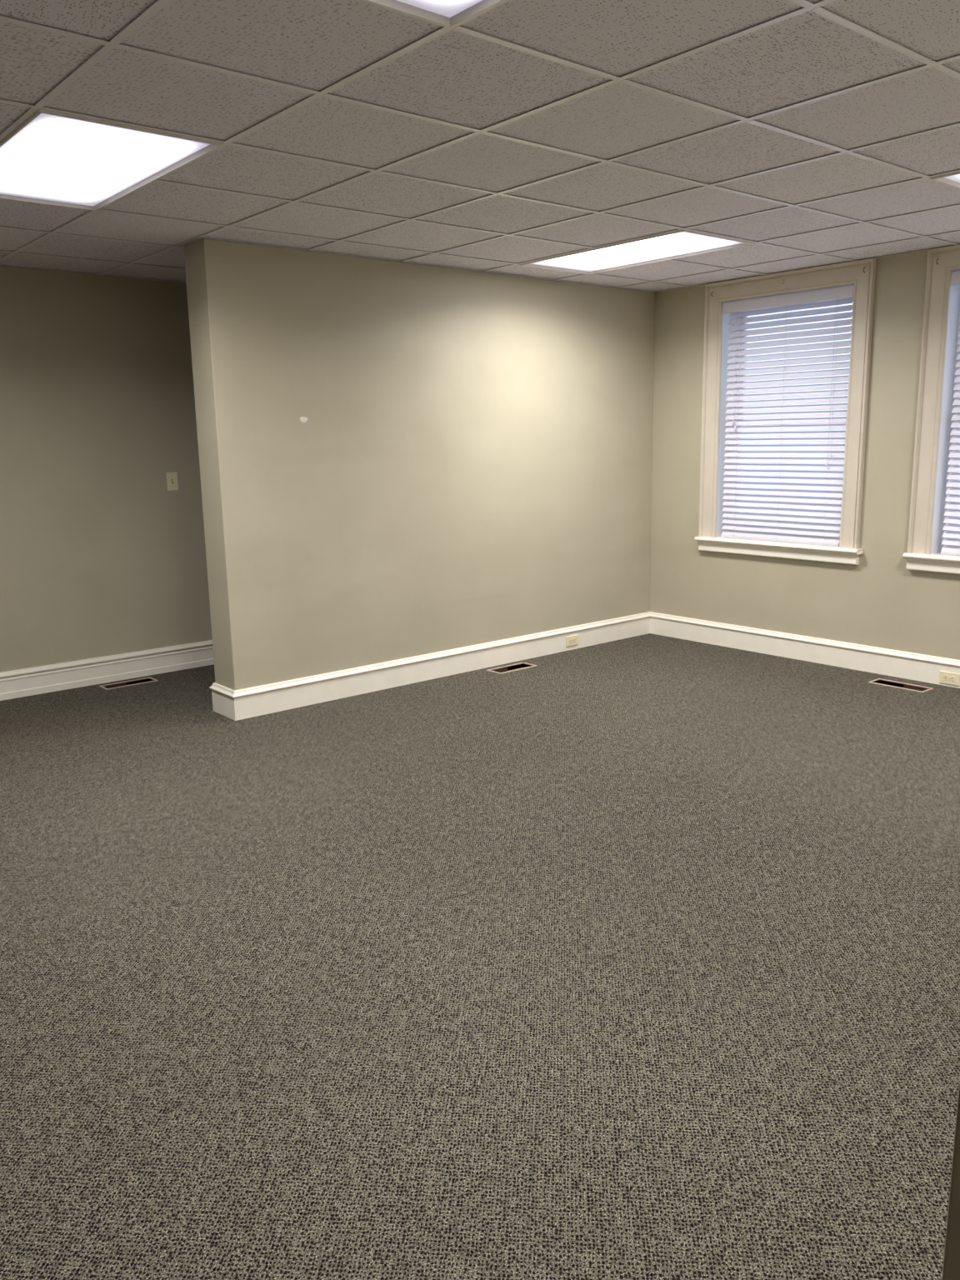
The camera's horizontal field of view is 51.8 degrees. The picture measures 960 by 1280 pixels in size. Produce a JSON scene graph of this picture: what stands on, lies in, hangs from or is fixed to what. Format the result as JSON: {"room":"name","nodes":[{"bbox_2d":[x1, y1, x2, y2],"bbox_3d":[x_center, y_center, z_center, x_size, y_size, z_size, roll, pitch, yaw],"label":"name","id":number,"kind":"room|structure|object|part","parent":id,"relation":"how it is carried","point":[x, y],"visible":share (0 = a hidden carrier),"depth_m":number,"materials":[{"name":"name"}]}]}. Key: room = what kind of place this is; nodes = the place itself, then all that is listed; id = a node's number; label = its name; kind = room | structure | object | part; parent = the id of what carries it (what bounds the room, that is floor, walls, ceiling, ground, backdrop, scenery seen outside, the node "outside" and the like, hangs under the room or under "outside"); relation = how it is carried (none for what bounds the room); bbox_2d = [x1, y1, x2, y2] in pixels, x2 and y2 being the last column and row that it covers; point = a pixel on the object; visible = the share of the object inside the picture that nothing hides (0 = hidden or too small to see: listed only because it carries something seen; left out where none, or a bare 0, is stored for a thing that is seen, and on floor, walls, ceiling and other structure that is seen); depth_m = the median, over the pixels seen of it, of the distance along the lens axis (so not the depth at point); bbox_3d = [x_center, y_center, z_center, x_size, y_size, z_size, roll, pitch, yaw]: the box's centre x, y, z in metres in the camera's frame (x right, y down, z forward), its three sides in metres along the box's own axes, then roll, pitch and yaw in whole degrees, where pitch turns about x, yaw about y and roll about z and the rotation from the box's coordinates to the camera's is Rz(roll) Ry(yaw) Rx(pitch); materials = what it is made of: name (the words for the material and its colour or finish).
{"room":"empty office room","nodes":[
{"label":"empty office room","id":0,"kind":"room"},
{"bbox_2d":[0,265,212,672],"bbox_3d":[-2.400,-1.031,6.126,7.750,2.610,0.150,-11,15,-39],"label":"wall","id":1,"kind":"structure","parent":0,"point":[98,558],"depth_m":6.06,"materials":[{"name":"paint"}]},
{"bbox_2d":[0,640,214,700],"bbox_3d":[-2.378,0.189,6.256,7.300,0.166,0.030,-11,15,-39],"label":"baseboard","id":2,"kind":"structure","parent":1,"relation":"attached to","point":[68,675],"depth_m":6.25,"materials":[{"name":"wood"}]},
{"bbox_2d":[165,471,178,490],"bbox_3d":[-1.981,-1.022,6.378,0.073,0.117,0.016,-11,15,-39],"label":"light switch","id":3,"kind":"object","parent":1,"relation":"attached to","point":[172,477],"visible":1,"depth_m":6.38,"materials":[{"name":"beige plastic"}]},
{"bbox_2d":[183,238,654,689],"bbox_3d":[-0.114,-1.038,6.309,3.426,2.470,0.242,-11,15,-39],"label":"wall","id":4,"kind":"structure","parent":0,"point":[397,460],"depth_m":5.87,"materials":[{"name":"paint"}]},
{"bbox_2d":[209,611,649,720],"bbox_3d":[-0.105,0.094,6.534,3.452,0.163,0.292,-11,15,-39],"label":"baseboard","id":5,"kind":"structure","parent":4,"relation":"attached to","point":[248,702],"depth_m":6.09,"materials":[{"name":"wood"}]},
{"bbox_2d":[565,635,578,646],"bbox_3d":[0.650,0.005,6.978,0.117,0.072,0.008,-11,15,-39],"label":"wall outlet","id":6,"kind":"object","parent":4,"relation":"attached to","point":[571,640],"visible":1,"depth_m":6.97,"materials":[{"name":"beige plastic"}]},
{"bbox_2d":[0,633,959,1279],"bbox_3d":[0.190,0.837,3.290,7.300,0.001,7.981,-11,15,-39],"label":"floor","id":7,"kind":"structure","parent":0,"point":[637,957],"depth_m":2.78,"materials":[{"name":"carpet"}]},
{"bbox_2d":[99,676,158,689],"bbox_3d":[-2.214,0.290,6.245,0.332,0.041,0.131,-11,15,-39],"label":"floor vent","id":8,"kind":"object","parent":7,"relation":"in","point":[145,680],"visible":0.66,"depth_m":6.26,"materials":[{"name":"brown"}]},
{"bbox_2d":[486,662,537,674],"bbox_3d":[0.210,0.200,6.476,0.326,0.041,0.140,-11,15,-39],"label":"floor vent","id":9,"kind":"object","parent":7,"relation":"in","point":[519,666],"visible":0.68,"depth_m":6.51,"materials":[{"name":"brown metal"}]},
{"bbox_2d":[867,678,934,692],"bbox_3d":[2.489,0.285,5.863,0.134,0.041,0.340,-11,15,-39],"label":"floor vent","id":10,"kind":"object","parent":7,"relation":"in","point":[879,681],"visible":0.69,"depth_m":5.88,"materials":[{"name":"brown"}]},
{"bbox_2d":[0,0,959,292],"bbox_3d":[0.184,-1.658,2.812,7.800,0.140,8.381,-11,15,-39],"label":"ceiling","id":11,"kind":"structure","parent":0,"point":[812,133],"depth_m":3.21,"materials":[{"name":"tile"}]},
{"bbox_2d":[0,109,224,210],"bbox_3d":[-1.484,-1.770,3.595,0.598,0.118,1.207,-11,15,-39],"label":"ceiling light","id":12,"kind":"object","parent":11,"relation":"attached to","point":[51,157],"visible":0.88,"depth_m":3.51,"materials":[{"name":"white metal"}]},
{"bbox_2d":[365,0,504,27],"bbox_3d":[0.091,-1.423,1.766,0.598,0.118,1.207,-11,15,-39],"label":"ceiling light","id":13,"kind":"object","parent":11,"relation":"attached to","point":[450,13],"visible":1,"depth_m":2.32,"materials":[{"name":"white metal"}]},
{"bbox_2d":[519,229,754,274],"bbox_3d":[0.844,-2.205,5.515,0.598,0.118,1.207,-11,15,-39],"label":"ceiling light","id":14,"kind":"object","parent":11,"relation":"attached to","point":[681,243],"visible":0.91,"depth_m":5.51,"materials":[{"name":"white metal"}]},
{"bbox_2d":[930,170,959,188],"bbox_3d":[2.418,-1.858,3.685,0.598,0.118,1.207,-11,15,-39],"label":"ceiling light","id":15,"kind":"object","parent":11,"relation":"attached to","point":[953,178],"visible":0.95,"depth_m":4.00,"materials":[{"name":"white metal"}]},
{"bbox_2d":[649,245,959,659],"bbox_3d":[3.068,-0.984,5.421,0.300,2.610,7.981,-11,15,-39],"label":"wall","id":16,"kind":"structure","parent":0,"point":[877,602],"depth_m":6.33,"materials":[{"name":"paint"}]},
{"bbox_2d":[694,257,876,564],"bbox_3d":[2.052,-1.456,6.508,0.390,1.806,1.246,-11,15,-39],"label":"window","id":17,"kind":"structure","parent":16,"relation":"in","point":[862,273],"depth_m":6.37,"materials":[{"name":"wood"}]},
{"bbox_3d":[2.109,-1.836,6.495,0.035,0.824,0.966,-11,15,-39],"label":"sash","id":18,"kind":"part","parent":17,"relation":"part of","materials":[{"name":"white"}]},
{"bbox_2d":[720,284,854,546],"bbox_3d":[1.969,-1.431,6.453,0.064,1.578,0.945,-11,15,-39],"label":"window blind","id":19,"kind":"object","parent":17,"relation":"attached to","point":[815,449],"visible":0.95,"depth_m":6.43,"materials":[{"name":"white plastic"}]},
{"bbox_3d":[1.713,-1.842,6.643,0.003,0.717,0.012,8,15,38],"label":"tilt cord","id":20,"kind":"part","parent":19,"relation":"part of","materials":[{"name":"white fabric"}]},
{"bbox_3d":[1.727,-1.821,6.630,0.013,0.752,0.005,-5,12,-18],"label":"tilt cord","id":21,"kind":"part","parent":19,"relation":"part of","materials":[{"name":"white fabric"}]},
{"bbox_3d":[1.756,-1.460,6.717,0.042,1.506,0.013,-11,15,-39],"label":"ladder cord","id":22,"kind":"part","parent":19,"relation":"part of","materials":[{"name":"white fabric"}]},
{"bbox_3d":[1.994,-0.666,6.608,0.048,0.017,0.895,-11,15,-39],"label":"rail","id":23,"kind":"part","parent":19,"relation":"part of","materials":[{"name":"white plastic"}]},
{"bbox_3d":[1.977,-1.411,6.460,0.042,1.506,0.013,-11,15,-39],"label":"ladder cord","id":24,"kind":"part","parent":19,"relation":"part of","materials":[{"name":"white fabric"}]},
{"bbox_3d":[2.198,-1.362,6.203,0.042,1.506,0.013,-11,15,-39],"label":"ladder cord","id":25,"kind":"part","parent":19,"relation":"part of","materials":[{"name":"white fabric"}]},
{"bbox_3d":[2.181,-1.604,6.125,0.019,0.990,0.008,2,12,14],"label":"lift cord","id":26,"kind":"part","parent":19,"relation":"part of","materials":[{"name":"white fabric"}]},
{"bbox_3d":[2.191,-1.629,6.110,0.006,0.937,0.013,3,12,19],"label":"lift cord","id":27,"kind":"part","parent":19,"relation":"part of","materials":[{"name":"white fabric"}]},
{"bbox_3d":[2.094,-1.067,6.628,0.035,0.797,0.966,-11,15,-39],"label":"sash","id":28,"kind":"part","parent":17,"relation":"part of","materials":[{"name":"white"}]},
{"bbox_2d":[650,611,959,688],"bbox_3d":[2.695,0.178,5.878,0.026,0.163,4.383,-11,15,-39],"label":"baseboard","id":29,"kind":"structure","parent":16,"relation":"attached to","point":[912,666],"depth_m":6.49,"materials":[{"name":"wood"}]},
{"bbox_2d":[902,244,959,574],"bbox_3d":[3.038,-1.238,5.361,0.390,1.806,1.246,-11,15,-39],"label":"window","id":30,"kind":"structure","parent":16,"relation":"in","point":[940,338],"depth_m":5.69,"materials":[{"name":"wood"}]},
{"bbox_2d":[940,270,959,555],"bbox_3d":[2.956,-1.213,5.306,0.064,1.578,0.945,-11,15,-39],"label":"window blind","id":31,"kind":"object","parent":30,"relation":"attached to","point":[952,545],"visible":1,"depth_m":5.67,"materials":[{"name":"white plastic"}]},
{"bbox_3d":[2.981,-0.449,5.461,0.048,0.017,0.863,-11,15,-39],"label":"rail","id":32,"kind":"part","parent":31,"relation":"part of","materials":[{"name":"white plastic"}]},
{"bbox_3d":[3.080,-0.850,5.481,0.035,0.797,0.966,-11,15,-39],"label":"sash","id":33,"kind":"part","parent":30,"relation":"part of","materials":[{"name":"white"}]},
{"bbox_2d":[939,670,959,685],"bbox_3d":[2.753,0.225,5.805,0.008,0.072,0.117,-11,15,-39],"label":"wall outlet","id":34,"kind":"object","parent":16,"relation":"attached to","point":[947,677],"visible":1,"depth_m":5.80,"materials":[{"name":"beige plastic"}]},
{"bbox_2d":[943,675,948,680],"bbox_3d":[2.739,0.222,5.819,0.004,0.033,0.027,-11,15,-39],"label":"receptacle","id":35,"kind":"object","parent":34,"relation":"attached to","point":[945,677],"depth_m":5.82,"materials":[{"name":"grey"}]},
{"bbox_2d":[950,675,954,681],"bbox_3d":[2.764,0.228,5.790,0.004,0.033,0.027,-11,15,-39],"label":"receptacle","id":36,"kind":"object","parent":34,"relation":"attached to","point":[952,677],"depth_m":5.79,"materials":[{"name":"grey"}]},
{"bbox_2d":[941,1079,959,1279],"bbox_3d":[1.365,-0.110,1.651,7.300,2.473,0.160,-11,15,-39],"label":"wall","id":37,"kind":"structure","parent":0,"point":[951,1267],"depth_m":1.24,"materials":[{"name":"paint"}]}
]}

